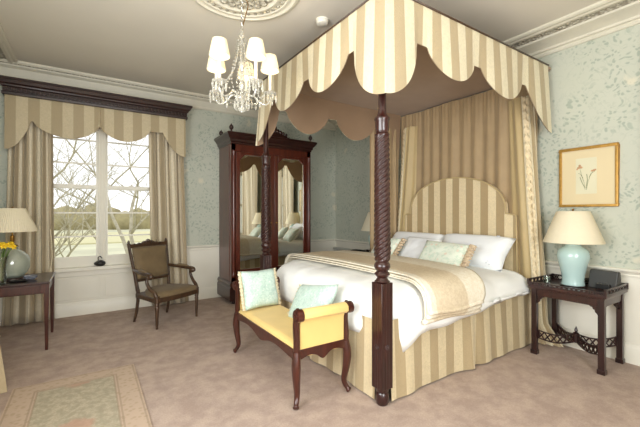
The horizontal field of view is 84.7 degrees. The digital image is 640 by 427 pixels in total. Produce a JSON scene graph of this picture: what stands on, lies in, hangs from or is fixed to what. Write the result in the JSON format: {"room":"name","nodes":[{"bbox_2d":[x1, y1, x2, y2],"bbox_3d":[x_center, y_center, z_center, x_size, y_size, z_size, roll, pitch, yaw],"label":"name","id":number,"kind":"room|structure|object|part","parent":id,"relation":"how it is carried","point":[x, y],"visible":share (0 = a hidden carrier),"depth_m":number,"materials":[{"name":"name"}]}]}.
{"room":"historic interior","nodes":[
{"label":"historic interior","id":0,"kind":"room"},
{"bbox_2d":[0,86,334,252],"bbox_3d":[-1.968,-0.250,5.851,5.740,3.300,0.200,0,0,-33],"label":"wall","id":1,"kind":"structure","parent":0,"point":[201,161],"depth_m":5.85,"materials":[{"name":"paper"}]},
{"bbox_2d":[0,47,5,61],"bbox_3d":[-1.796,-1.879,1.135,0.077,0.018,7.870,0,0,-33],"label":"trim","id":2,"kind":"structure","parent":1,"relation":"attached to","point":[2,56],"depth_m":4.19,"materials":[{"name":"paint"}]},
{"bbox_2d":[0,23,17,64],"bbox_3d":[-1.723,-1.882,1.183,0.099,0.036,7.870,0,0,-33],"label":"trim","id":3,"kind":"structure","parent":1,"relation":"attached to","point":[5,45],"depth_m":3.98,"materials":[{"name":"beige paint"}]},
{"bbox_2d":[0,75,192,119],"bbox_3d":[-2.970,-1.535,4.863,2.250,0.200,0.330,0,0,-33],"label":"pelmet","id":4,"kind":"object","parent":1,"relation":"attached to","point":[16,86],"visible":1,"depth_m":4.65,"materials":[{"name":"brown wood"}]},
{"bbox_2d":[4,94,185,156],"bbox_3d":[-2.980,-1.118,4.877,2.080,0.683,0.275,0,0,-33],"label":"valance","id":5,"kind":"object","parent":4,"relation":"hanging from","point":[60,119],"visible":1,"depth_m":4.64,"materials":[{"name":"beige fabric"}]},
{"bbox_2d":[1,122,54,325],"bbox_3d":[-3.660,-0.060,4.408,0.521,2.880,0.150,0,0,-33],"label":"curtain","id":6,"kind":"object","parent":5,"relation":"hanging from","point":[30,179],"visible":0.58,"depth_m":4.45,"materials":[{"name":"beige fabric"}]},
{"bbox_3d":[-3.444,0.510,4.485,0.044,0.620,0.042,0,0,-33],"label":"tassel cord","id":7,"kind":"part","parent":6,"relation":"part of","materials":[{"name":"beige fabric"}]},
{"bbox_2d":[148,132,188,305],"bbox_3d":[-2.293,-0.060,5.338,0.576,2.880,0.098,0,0,-33],"label":"curtain","id":8,"kind":"object","parent":5,"relation":"hanging from","point":[166,167],"visible":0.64,"depth_m":5.33,"materials":[{"name":"beige fabric"}]},
{"bbox_2d":[53,128,151,301],"bbox_3d":[-3.096,-0.147,4.990,1.630,2.654,0.200,0,0,-33],"label":"window","id":9,"kind":"structure","parent":1,"relation":"in","point":[65,289],"depth_m":4.98,"materials":[{"name":"white paint"}]},
{"bbox_3d":[-3.444,-0.853,4.851,0.636,1.015,0.036,0,0,-33],"label":"sash","id":10,"kind":"part","parent":9,"relation":"part of","materials":[{"name":"clear glass"}]},
{"bbox_3d":[-3.427,0.160,4.826,0.636,1.120,0.036,0,0,-33],"label":"sash","id":11,"kind":"part","parent":9,"relation":"part of","materials":[{"name":"clear glass"}]},
{"bbox_3d":[-3.096,0.760,4.990,1.630,0.049,0.200,0,0,-33],"label":"sill","id":12,"kind":"part","parent":9,"relation":"part of","materials":[{"name":"white paint"}]},
{"bbox_2d":[94,256,105,265],"bbox_3d":[-3.082,0.665,4.915,0.142,0.142,0.130,0,0,-33],"label":"ornament","id":13,"kind":"object","parent":9,"relation":"on","point":[99,262],"visible":1,"depth_m":4.88,"materials":[{"name":"black plastic"}]},
{"bbox_3d":[-3.088,0.983,4.977,1.550,0.395,0.030,0,0,-33],"label":"apron panel","id":14,"kind":"part","parent":9,"relation":"part of","materials":[{"name":"white paint"}]},
{"bbox_3d":[-2.832,-0.853,5.253,0.640,1.015,0.036,0,0,-33],"label":"sash","id":15,"kind":"part","parent":9,"relation":"part of","materials":[{"name":"clear glass"}]},
{"bbox_3d":[-2.816,0.160,5.228,0.640,1.120,0.036,0,0,-33],"label":"sash","id":16,"kind":"part","parent":9,"relation":"part of","materials":[{"name":"clear glass"}]},
{"bbox_2d":[0,286,221,325],"bbox_3d":[-1.907,1.307,5.757,5.340,0.186,0.024,0,0,-33],"label":"baseboard","id":17,"kind":"structure","parent":1,"relation":"attached to","point":[128,302],"depth_m":4.99,"materials":[{"name":"white paint"}]},
{"bbox_2d":[0,243,334,310],"bbox_3d":[-1.910,0.910,5.762,5.340,0.640,0.001,0,0,-33],"label":"trim","id":18,"kind":"structure","parent":1,"relation":"attached to","point":[205,262],"depth_m":5.63,"materials":[{"name":"white paint"}]},
{"bbox_2d":[0,59,335,130],"bbox_3d":[-1.890,-1.785,5.731,5.340,0.170,0.087,0,0,-33],"label":"trim","id":19,"kind":"structure","parent":1,"relation":"attached to","point":[6,69],"depth_m":5.13,"materials":[{"name":"beige paint"}]},
{"bbox_2d":[187,239,334,250],"bbox_3d":[-1.046,0.559,6.314,3.290,0.082,0.040,0,0,-33],"label":"trim","id":20,"kind":"structure","parent":1,"relation":"attached to","point":[215,246],"depth_m":5.83,"materials":[{"name":"white paint"}]},
{"bbox_2d":[503,0,637,47],"bbox_3d":[2.176,-1.882,3.747,0.115,0.036,7.870,0,0,-33],"label":"trim","id":21,"kind":"structure","parent":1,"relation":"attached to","point":[603,4],"depth_m":3.41,"materials":[{"name":"beige paint"}]},
{"bbox_2d":[0,0,601,103],"bbox_3d":[0.249,-1.960,2.479,5.740,0.120,8.270,0,0,-33],"label":"ceiling","id":22,"kind":"structure","parent":0,"point":[162,43],"depth_m":3.64,"materials":[{"name":"paint"}]},
{"bbox_2d":[193,0,298,20],"bbox_3d":[-0.655,-1.863,2.944,1.000,0.075,1.000,0,0,-33],"label":"ceiling rose","id":23,"kind":"object","parent":22,"relation":"attached to","point":[258,10],"visible":0.93,"depth_m":3.21,"materials":[{"name":"beige paint"}]},
{"bbox_2d":[206,0,278,112],"bbox_3d":[-0.640,-1.343,2.936,0.613,0.991,0.606,0,0,-33],"label":"chandelier","id":24,"kind":"object","parent":23,"relation":"hanging from","point":[219,53],"visible":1,"depth_m":2.94,"materials":[{"name":"silver metal"}]},
{"bbox_3d":[-0.888,-1.293,3.005,0.161,0.131,0.161,0,0,-33],"label":"lamp shade","id":25,"kind":"part","parent":24,"relation":"part of","materials":[{"name":"white fabric"}]},
{"bbox_2d":[215,66,217,89],"bbox_3d":[-0.888,-1.170,3.005,0.026,0.230,0.026,0,0,-33],"label":"candle","id":26,"kind":"object","parent":24,"relation":"on","point":[216,74],"depth_m":3.00,"materials":[{"name":"white wax"}]},
{"bbox_3d":[-0.785,-1.293,2.742,0.161,0.131,0.161,0,0,-33],"label":"lamp shade","id":27,"kind":"part","parent":24,"relation":"part of","materials":[{"name":"white fabric"}]},
{"bbox_2d":[218,52,220,77],"bbox_3d":[-0.785,-1.170,2.742,0.026,0.230,0.026,0,0,-33],"label":"candle","id":28,"kind":"object","parent":24,"relation":"on","point":[219,53],"depth_m":2.73,"materials":[{"name":"white wax"}]},
{"bbox_3d":[-0.730,-0.974,2.828,0.015,0.094,0.224,0,0,33],"label":"arm","id":29,"kind":"part","parent":24,"relation":"part of","materials":[{"name":"clear glass"}]},
{"bbox_3d":[-0.656,-1.666,2.944,0.019,0.337,0.020,0,0,12],"label":"chain","id":30,"kind":"part","parent":24,"relation":"part of","materials":[{"name":"silver metal"}]},
{"bbox_3d":[-0.655,-1.220,2.944,0.116,0.620,0.116,0,0,-33],"label":"stem","id":31,"kind":"part","parent":24,"relation":"part of","materials":[{"name":"clear glass"}]},
{"bbox_3d":[-0.655,-1.220,2.944,0.011,0.620,0.011,0,0,34],"label":"rod","id":32,"kind":"part","parent":24,"relation":"part of","materials":[{"name":"silver metal"}]},
{"bbox_3d":[-0.669,-1.293,3.184,0.161,0.131,0.161,0,0,-33],"label":"lamp shade","id":33,"kind":"part","parent":24,"relation":"part of","materials":[{"name":"white fabric"}]},
{"bbox_2d":[245,75,247,95],"bbox_3d":[-0.669,-1.170,3.184,0.026,0.230,0.026,0,0,-33],"label":"candle","id":34,"kind":"object","parent":24,"relation":"on","point":[246,82],"depth_m":3.17,"materials":[{"name":"white wax"}]},
{"bbox_3d":[-0.568,-0.974,2.837,0.015,0.094,0.224,0,0,-39],"label":"arm","id":35,"kind":"part","parent":24,"relation":"part of","materials":[{"name":"clear glass"}]},
{"bbox_3d":[-0.503,-1.293,2.758,0.161,0.131,0.161,0,0,-33],"label":"lamp shade","id":36,"kind":"part","parent":24,"relation":"part of","materials":[{"name":"white fabric"}]},
{"bbox_2d":[254,53,257,78],"bbox_3d":[-0.503,-1.170,2.758,0.026,0.230,0.026,0,0,-33],"label":"candle","id":37,"kind":"object","parent":24,"relation":"on","point":[255,61],"depth_m":2.75,"materials":[{"name":"white wax"}]},
{"bbox_3d":[-0.432,-1.293,3.031,0.161,0.131,0.161,0,0,-33],"label":"lamp shade","id":38,"kind":"part","parent":24,"relation":"part of","materials":[{"name":"white fabric"}]},
{"bbox_2d":[268,68,271,90],"bbox_3d":[-0.432,-1.170,3.031,0.026,0.230,0.026,0,0,-33],"label":"candle","id":39,"kind":"object","parent":24,"relation":"on","point":[269,75],"depth_m":3.02,"materials":[{"name":"white wax"}]},
{"bbox_2d":[316,16,328,26],"bbox_3d":[0.022,-1.875,3.443,0.124,0.050,0.124,0,0,-33],"label":"smoke detector","id":40,"kind":"object","parent":22,"relation":"attached to","point":[321,21],"visible":1,"depth_m":3.41,"materials":[{"name":"white paint"}]},
{"bbox_2d":[0,297,639,426],"bbox_3d":[0.249,1.460,2.479,5.740,0.120,8.270,0,0,-33],"label":"floor","id":41,"kind":"structure","parent":0,"point":[189,372],"depth_m":2.92,"materials":[{"name":"carpet"}]},
{"bbox_2d":[0,336,6,393],"bbox_3d":[-2.777,1.149,2.741,0.489,0.489,0.489,0,0,45],"label":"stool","id":42,"kind":"object","parent":41,"relation":"on","point":[3,386],"visible":1,"depth_m":2.73,"materials":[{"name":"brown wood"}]},
{"bbox_2d":[0,272,55,349],"bbox_3d":[-3.259,1.048,3.695,0.715,0.705,0.725,0,0,-33],"label":"side table","id":43,"kind":"object","parent":41,"relation":"on","point":[44,283],"visible":0.99,"depth_m":3.59,"materials":[{"name":"brown wood"}]},
{"bbox_2d":[0,256,8,283],"bbox_3d":[-3.153,0.558,3.456,0.136,0.266,0.136,0,0,-33],"label":"glass vase","id":44,"kind":"object","parent":43,"relation":"on","point":[7,257],"visible":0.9,"depth_m":3.47,"materials":[{"name":"glass"}]},
{"bbox_2d":[0,243,7,268],"bbox_3d":[-3.094,0.475,3.440,0.074,0.381,0.129,0,0,-33],"label":"daffodil","id":45,"kind":"object","parent":44,"relation":"in","point":[4,245],"visible":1,"depth_m":3.41,"materials":[{"name":"yellow plant"}]},
{"bbox_2d":[0,248,8,278],"bbox_3d":[-3.152,0.470,3.453,0.177,0.350,0.175,0,0,-33],"label":"daffodil leaves","id":46,"kind":"object","parent":44,"relation":"in","point":[1,270],"visible":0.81,"depth_m":3.45,"materials":[{"name":"green plant"}]},
{"bbox_2d":[2,243,10,264],"bbox_3d":[-3.106,0.475,3.452,0.111,0.381,0.062,0,0,-6],"label":"daffodil","id":47,"kind":"object","parent":44,"relation":"in","point":[8,244],"visible":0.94,"depth_m":3.46,"materials":[{"name":"yellow plant"}]},
{"bbox_2d":[8,279,28,282],"bbox_3d":[-3.062,0.687,3.564,0.166,0.016,0.090,0,0,-33],"label":"tray","id":48,"kind":"object","parent":43,"relation":"on","point":[22,280],"visible":1,"depth_m":3.56,"materials":[{"name":"black plastic"}]},
{"bbox_2d":[0,206,38,280],"bbox_3d":[-3.234,0.310,3.690,0.431,0.770,0.431,0,0,-33],"label":"table lamp","id":49,"kind":"object","parent":43,"relation":"on","point":[12,219],"visible":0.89,"depth_m":3.64,"materials":[{"name":"clear glass"}]},
{"bbox_2d":[0,246,30,277],"bbox_3d":[-3.234,0.506,3.690,0.300,0.326,0.300,0,0,-33],"label":"lamp base","id":50,"kind":"object","parent":49,"relation":"attached to","point":[25,256],"depth_m":3.79,"materials":[{"name":"ceramic"}]},
{"bbox_3d":[-3.234,0.067,3.690,0.431,0.246,0.431,0,0,-33],"label":"lamp shade","id":51,"kind":"part","parent":49,"relation":"part of","materials":[{"name":"beige fabric"}]},
{"bbox_3d":[-3.069,0.768,3.406,0.555,0.077,0.010,0,0,-33],"label":"drawer","id":52,"kind":"part","parent":43,"relation":"part of","materials":[{"name":"red wood"}]},
{"bbox_2d":[23,275,37,279],"bbox_3d":[-3.046,0.672,3.694,0.115,0.038,0.115,0,0,-11],"label":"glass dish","id":53,"kind":"object","parent":43,"relation":"on","point":[25,276],"visible":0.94,"depth_m":3.67,"materials":[{"name":"glass"}]},
{"bbox_3d":[-2.809,1.058,3.607,0.045,0.685,0.045,0,0,-33],"label":"leg","id":54,"kind":"part","parent":43,"relation":"part of","materials":[{"name":"red wood"}]},
{"bbox_3d":[-3.161,1.058,4.143,0.045,0.685,0.045,0,0,-33],"label":"leg","id":55,"kind":"part","parent":43,"relation":"part of","materials":[{"name":"red wood"}]},
{"bbox_2d":[0,364,151,426],"bbox_3d":[-1.364,1.395,1.928,0.850,0.010,2.600,0,0,-33],"label":"rug","id":56,"kind":"object","parent":41,"relation":"on","point":[113,397],"visible":1,"depth_m":2.58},
{"bbox_2d":[127,238,198,329],"bbox_3d":[-2.071,0.874,4.641,0.670,1.060,0.721,0,0,28],"label":"armchair","id":57,"kind":"object","parent":41,"relation":"on","point":[151,258],"visible":1,"depth_m":4.60,"materials":[{"name":"brown fabric"}]},
{"bbox_3d":[-2.370,1.192,4.529,0.098,0.424,0.044,0,0,17],"label":"leg","id":58,"kind":"part","parent":57,"relation":"part of","materials":[{"name":"brown wood"}]},
{"bbox_3d":[-2.186,0.873,4.355,0.539,0.332,0.083,0,0,33],"label":"armrest","id":59,"kind":"part","parent":57,"relation":"part of","materials":[{"name":"brown wood"}]},
{"bbox_3d":[-2.291,0.676,4.760,0.168,0.656,0.612,0,0,28],"label":"frame","id":60,"kind":"part","parent":57,"relation":"part of","materials":[{"name":"brown wood"}]},
{"bbox_3d":[-2.274,0.650,4.750,0.118,0.418,0.519,0,0,28],"label":"backrest","id":61,"kind":"part","parent":57,"relation":"part of","materials":[{"name":"brown fabric"}]},
{"bbox_3d":[-1.969,1.200,4.240,0.058,0.400,0.060,0,0,28],"label":"leg","id":62,"kind":"part","parent":57,"relation":"part of","materials":[{"name":"brown wood"}]},
{"bbox_3d":[-2.016,1.055,4.611,0.545,0.060,0.660,0,0,28],"label":"seat rail","id":63,"kind":"part","parent":57,"relation":"part of","materials":[{"name":"brown wood"}]},
{"bbox_3d":[-2.143,1.192,4.952,0.098,0.424,0.044,0,0,40],"label":"leg","id":64,"kind":"part","parent":57,"relation":"part of","materials":[{"name":"brown wood"}]},
{"bbox_3d":[-2.016,0.989,4.611,0.526,0.078,0.640,0,0,28],"label":"seat","id":65,"kind":"part","parent":57,"relation":"part of","materials":[{"name":"brown fabric"}]},
{"bbox_3d":[-1.896,0.873,4.895,0.539,0.332,0.083,0,0,24],"label":"armrest","id":66,"kind":"part","parent":57,"relation":"part of","materials":[{"name":"brown wood"}]},
{"bbox_3d":[-1.680,1.200,4.777,0.058,0.400,0.060,0,0,28],"label":"leg","id":67,"kind":"part","parent":57,"relation":"part of","materials":[{"name":"brown wood"}]},
{"bbox_2d":[214,123,316,303],"bbox_3d":[-0.901,-0.017,5.966,1.590,2.834,0.680,0,0,-33],"label":"wardrobe","id":68,"kind":"object","parent":41,"relation":"on","point":[240,160],"visible":0.77,"depth_m":5.67,"materials":[{"name":"brown wood"}]},
{"bbox_2d":[240,155,262,268],"bbox_3d":[-1.058,-0.022,5.609,0.505,1.805,0.005,0,0,-33],"label":"mirror","id":69,"kind":"object","parent":68,"relation":"attached to","point":[250,166],"depth_m":5.58,"materials":[{"name":"clear glass"}]},
{"bbox_3d":[-1.055,0.007,5.603,0.623,1.933,0.084,0,0,-33],"label":"door","id":70,"kind":"part","parent":68,"relation":"part of","materials":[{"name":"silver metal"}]},
{"bbox_3d":[-0.901,-1.157,5.966,1.590,0.175,0.680,0,0,-33],"label":"cornice","id":71,"kind":"part","parent":68,"relation":"part of","materials":[{"name":"brown wood"}]},
{"bbox_3d":[-0.507,0.007,5.963,0.623,1.933,0.084,0,0,-33],"label":"door","id":72,"kind":"part","parent":68,"relation":"part of","materials":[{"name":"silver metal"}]},
{"bbox_2d":[278,159,302,264],"bbox_3d":[-0.511,-0.022,5.968,0.509,1.805,0.005,0,0,-27],"label":"mirror","id":73,"kind":"object","parent":68,"relation":"attached to","point":[290,171],"depth_m":5.96,"materials":[{"name":"clear glass"}]},
{"bbox_2d":[232,276,353,409],"bbox_3d":[-0.315,1.041,3.144,0.526,0.722,1.362,0,0,-33],"label":"bench","id":74,"kind":"object","parent":41,"relation":"on","point":[318,330],"visible":0.91,"depth_m":2.69,"materials":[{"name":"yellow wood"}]},
{"bbox_3d":[-0.837,1.198,3.527,0.074,0.408,0.077,0,0,-33],"label":"leg","id":75,"kind":"part","parent":74,"relation":"part of","materials":[{"name":"red wood"}]},
{"bbox_2d":[238,268,280,310],"bbox_3d":[-0.605,0.754,3.541,0.458,0.374,0.188,0,0,-41],"label":"cushion","id":76,"kind":"object","parent":74,"relation":"on","point":[260,288],"visible":1,"depth_m":3.47,"materials":[{"name":"teal fabric"}]},
{"bbox_3d":[-0.315,0.969,3.144,0.460,0.044,1.160,0,0,-33],"label":"seat","id":77,"kind":"part","parent":74,"relation":"part of","materials":[{"name":"yellow fabric"}]},
{"bbox_3d":[-0.315,1.032,3.144,0.476,0.103,1.236,0,0,-33],"label":"seat rail","id":78,"kind":"part","parent":74,"relation":"part of","materials":[{"name":"red wood"}]},
{"bbox_3d":[-0.170,1.198,2.513,0.074,0.408,0.077,0,0,-33],"label":"leg","id":79,"kind":"part","parent":74,"relation":"part of","materials":[{"name":"red wood"}]},
{"bbox_2d":[287,284,338,317],"bbox_3d":[-0.080,0.779,3.087,0.227,0.387,0.670,0,0,-33],"label":"cushion","id":80,"kind":"object","parent":74,"relation":"on","point":[307,296],"visible":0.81,"depth_m":3.00,"materials":[{"name":"teal fabric"}]},
{"bbox_3d":[0.208,1.198,2.761,0.074,0.408,0.077,0,0,-33],"label":"leg","id":81,"kind":"part","parent":74,"relation":"part of","materials":[{"name":"red wood"}]},
{"bbox_2d":[256,0,563,406],"bbox_3d":[0.856,-0.102,4.058,2.510,3.003,2.546,0,0,-33],"label":"bed","id":82,"kind":"object","parent":41,"relation":"on","point":[469,165],"visible":0.83,"depth_m":3.74,"materials":[{"name":"beige fabric"}]},
{"bbox_3d":[-0.658,-0.527,4.277,0.128,2.065,0.129,0,0,-33],"label":"bed post","id":83,"kind":"part","parent":82,"relation":"part of","materials":[{"name":"brown wood"}]},
{"bbox_3d":[0.457,-0.527,2.581,0.128,2.065,0.129,0,0,-33],"label":"bed post","id":84,"kind":"part","parent":82,"relation":"part of","materials":[{"name":"brown wood"}]},
{"bbox_2d":[370,128,398,251],"bbox_3d":[0.996,-0.185,5.401,0.600,2.270,0.055,0,0,-33],"label":"curtain","id":85,"kind":"object","parent":82,"relation":"hanging from","point":[394,132],"depth_m":5.46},
{"bbox_2d":[276,259,530,351],"bbox_3d":[0.727,0.805,3.960,2.039,0.511,2.182,0,0,-33],"label":"duvet","id":86,"kind":"object","parent":82,"relation":"on","point":[355,285],"visible":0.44,"depth_m":3.15,"materials":[{"name":"white fabric"}]},
{"bbox_2d":[284,250,485,324],"bbox_3d":[0.509,0.668,3.816,0.899,0.384,2.364,0,0,-33],"label":"bedspread","id":87,"kind":"object","parent":86,"relation":"on","point":[447,290],"visible":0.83,"depth_m":2.97,"materials":[{"name":"beige fabric"}]},
{"bbox_2d":[371,238,406,255],"bbox_3d":[0.895,0.475,4.721,0.263,0.307,0.514,0,0,-27],"label":"floral cushion","id":88,"kind":"object","parent":86,"relation":"on","point":[396,244],"visible":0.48,"depth_m":4.56,"materials":[{"name":"fabric"}]},
{"bbox_2d":[392,231,444,254],"bbox_3d":[1.308,0.450,4.929,0.343,0.371,0.920,0,0,-33],"label":"pillow","id":89,"kind":"object","parent":86,"relation":"on","point":[400,234],"visible":0.22,"depth_m":4.91,"materials":[{"name":"fabric"}]},
{"bbox_2d":[398,237,442,258],"bbox_3d":[1.243,0.480,4.480,0.300,0.342,0.600,0,0,-27],"label":"pillow","id":90,"kind":"object","parent":86,"relation":"on","point":[413,247],"visible":0.54,"depth_m":4.46,"materials":[{"name":"fabric"}]},
{"bbox_2d":[418,240,476,266],"bbox_3d":[1.412,0.480,3.983,0.279,0.311,0.625,0,0,-39],"label":"floral cushion","id":91,"kind":"object","parent":86,"relation":"on","point":[442,252],"visible":0.82,"depth_m":3.89,"materials":[{"name":"green fabric"}]},
{"bbox_2d":[442,233,515,271],"bbox_3d":[1.782,0.443,4.164,0.382,0.392,0.920,0,0,-33],"label":"pillow","id":92,"kind":"object","parent":86,"relation":"on","point":[491,252],"visible":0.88,"depth_m":3.89,"materials":[{"name":"fabric"}]},
{"bbox_2d":[399,126,417,230],"bbox_3d":[1.321,-0.110,5.387,0.362,2.420,0.052,0,0,32],"label":"curtain","id":93,"kind":"object","parent":82,"relation":"hanging from","point":[409,134],"depth_m":5.35,"materials":[{"name":"beige fabric"}]},
{"bbox_3d":[1.795,0.212,4.705,0.070,1.375,1.710,0,0,-33],"label":"headboard","id":94,"kind":"part","parent":82,"relation":"part of","materials":[{"name":"beige fabric"}]},
{"bbox_2d":[401,85,536,212],"bbox_3d":[1.849,-0.290,4.734,0.065,2.480,2.020,0,0,-33],"label":"drape","id":95,"kind":"object","parent":82,"relation":"hanging from","point":[473,136],"depth_m":4.59,"materials":[{"name":"beige fabric"}]},
{"bbox_2d":[509,97,531,277],"bbox_3d":[2.260,-0.110,3.958,0.052,2.420,0.362,0,0,-9],"label":"curtain","id":96,"kind":"object","parent":82,"relation":"hanging from","point":[520,108],"depth_m":3.95,"materials":[{"name":"beige fabric"}]},
{"bbox_2d":[527,273,628,375],"bbox_3d":[2.486,1.025,3.406,0.531,0.750,0.649,0,0,-33],"label":"nightstand","id":97,"kind":"object","parent":41,"relation":"on","point":[598,299],"visible":0.93,"depth_m":3.28,"materials":[{"name":"brown wood"}]},
{"bbox_3d":[2.153,1.052,3.518,0.048,0.615,0.048,0,0,-33],"label":"leg","id":98,"kind":"part","parent":97,"relation":"part of","materials":[{"name":"brown wood"}]},
{"bbox_3d":[2.515,1.052,3.756,0.048,0.615,0.048,0,0,-33],"label":"leg","id":99,"kind":"part","parent":97,"relation":"part of","materials":[{"name":"brown wood"}]},
{"bbox_2d":[543,209,605,287],"bbox_3d":[2.485,0.330,3.447,0.502,0.760,0.502,0,0,-33],"label":"table lamp","id":100,"kind":"object","parent":97,"relation":"on","point":[574,229],"visible":1,"depth_m":3.34,"materials":[{"name":"beige fabric"}]},
{"bbox_2d":[556,244,589,285],"bbox_3d":[2.485,0.495,3.447,0.270,0.406,0.270,0,0,-33],"label":"lamp base","id":101,"kind":"object","parent":100,"relation":"attached to","point":[573,259],"depth_m":3.36,"materials":[{"name":"teal ceramic"}]},
{"bbox_3d":[2.485,0.131,3.447,0.502,0.309,0.502,0,0,-33],"label":"lamp shade","id":102,"kind":"part","parent":100,"relation":"part of","materials":[{"name":"beige fabric"}]},
{"bbox_3d":[2.456,1.052,3.057,0.048,0.615,0.048,0,0,-33],"label":"leg","id":103,"kind":"part","parent":97,"relation":"part of","materials":[{"name":"brown wood"}]},
{"bbox_2d":[588,269,620,290],"bbox_3d":[2.679,0.624,3.319,0.133,0.171,0.230,0,0,-27],"label":"radio","id":104,"kind":"object","parent":97,"relation":"on","point":[598,279],"visible":0.86,"depth_m":3.29,"materials":[{"name":"grey plastic"}]},
{"bbox_3d":[2.647,0.685,3.280,0.040,0.050,0.110,0,0,-27],"label":"panel","id":105,"kind":"part","parent":104,"relation":"part of","materials":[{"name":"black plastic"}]},
{"bbox_3d":[2.818,1.052,3.295,0.048,0.615,0.048,0,0,-33],"label":"leg","id":106,"kind":"part","parent":97,"relation":"part of","materials":[{"name":"brown wood"}]},
{"bbox_3d":[0.815,1.025,5.947,0.531,0.750,0.649,0,0,-33],"label":"nightstand","id":107,"kind":"object","parent":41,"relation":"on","visible":0},
{"bbox_2d":[361,212,369,244],"bbox_3d":[0.929,0.330,5.794,0.502,0.760,0.502,0,0,-33],"label":"table lamp","id":108,"kind":"object","parent":107,"relation":"on","point":[366,226],"visible":0.16,"depth_m":5.70,"materials":[{"name":"beige fabric"}]},
{"bbox_3d":[0.929,0.131,5.794,0.502,0.309,0.502,0,0,-33],"label":"lamp shade","id":109,"kind":"part","parent":108,"relation":"part of","materials":[{"name":"beige fabric"}]},
{"bbox_2d":[335,24,639,269],"bbox_3d":[2.563,-0.250,4.001,0.200,3.300,7.870,0,0,-33],"label":"wall","id":110,"kind":"structure","parent":0,"point":[594,85],"depth_m":3.58,"materials":[{"name":"paper"}]},
{"bbox_2d":[333,247,352,250],"bbox_3d":[0.513,1.037,6.819,0.082,0.726,0.790,0,0,-33],"label":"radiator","id":111,"kind":"object","parent":110,"relation":"attached to","point":[334,248],"visible":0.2,"depth_m":6.96,"materials":[{"name":"metal"}]},
{"bbox_2d":[329,0,639,127],"bbox_3d":[2.390,-1.810,3.887,0.215,0.120,7.870,0,0,-33],"label":"trim","id":112,"kind":"structure","parent":110,"relation":"attached to","point":[626,16],"depth_m":3.50,"materials":[{"name":"beige paint"}]},
{"bbox_2d":[335,243,639,345],"bbox_3d":[1.961,0.910,4.724,0.001,0.640,6.000,0,0,-33],"label":"wainscoting","id":113,"kind":"structure","parent":110,"relation":"attached to","point":[571,315],"depth_m":3.51,"materials":[{"name":"white paint"}]},
{"bbox_2d":[335,239,639,278],"bbox_3d":[1.949,0.559,4.717,0.040,0.082,6.000,0,0,-33],"label":"trim","id":114,"kind":"structure","parent":110,"relation":"attached to","point":[625,272],"depth_m":3.51,"materials":[{"name":"white paint"}]},
{"bbox_2d":[558,142,619,206],"bbox_3d":[2.712,-0.374,3.561,0.030,0.615,0.518,0,0,-33],"label":"framed print","id":115,"kind":"object","parent":110,"relation":"attached to","point":[589,176],"visible":1,"depth_m":3.54,"materials":[{"name":"brown wood"}]},
{"bbox_2d":[576,157,596,193],"bbox_3d":[2.705,-0.383,3.568,0.004,0.365,0.180,0,0,-33],"label":"print","id":116,"kind":"object","parent":115,"relation":"attached to","point":[586,167],"depth_m":3.56,"materials":[{"name":"beige paper"}]},
{"bbox_2d":[549,324,639,365],"bbox_3d":[1.956,1.307,4.721,0.024,0.186,6.000,0,0,-33],"label":"baseboard","id":117,"kind":"structure","parent":110,"relation":"attached to","point":[631,351],"depth_m":3.37,"materials":[{"name":"white paint"}]},
{"label":"outside","id":118,"kind":"structure","parent":0,"visible":0},
{"bbox_2d":[54,229,149,257],"bbox_3d":[-26.371,2.250,58.299,100.000,0.100,113.600,0,0,-33],"label":"lawn","id":119,"kind":"structure","parent":118,"point":[113,248],"depth_m":22.06,"materials":[{"name":"green plant"}]},
{"bbox_2d":[54,144,125,239],"bbox_3d":[-13.399,-0.982,19.662,5.470,6.406,6.720,0,0,-33],"label":"bare tree","id":120,"kind":"object","parent":119,"relation":"on","point":[92,182],"visible":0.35,"depth_m":19.70,"materials":[{"name":"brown plant"}]},
{"bbox_2d":[53,132,147,257],"bbox_3d":[-6.811,-1.306,7.770,5.686,7.039,7.159,0,0,13],"label":"bare tree","id":121,"kind":"object","parent":119,"relation":"on","point":[69,220],"visible":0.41,"depth_m":8.85,"materials":[{"name":"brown plant"}]},
{"bbox_2d":[53,134,149,253],"bbox_3d":[-6.004,-1.508,10.285,7.599,7.457,7.306,0,0,-10],"label":"bare tree","id":122,"kind":"object","parent":119,"relation":"on","point":[132,228],"visible":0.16,"depth_m":10.41,"materials":[{"name":"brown plant"}]},
{"bbox_2d":[54,231,149,245],"bbox_3d":[-12.524,2.160,37.244,100.000,0.080,16.000,0,0,-33],"label":"field","id":123,"kind":"structure","parent":119,"relation":"on","point":[111,239],"depth_m":29.76,"materials":[{"name":"plant"}]},
{"bbox_2d":[54,203,149,229],"bbox_3d":[-23.396,1.224,54.050,103.952,5.859,6.893,0,0,-33],"label":"treeline","id":124,"kind":"object","parent":119,"relation":"on","point":[123,219],"visible":0.03,"depth_m":47.89,"materials":[{"name":"plant"}]}
]}

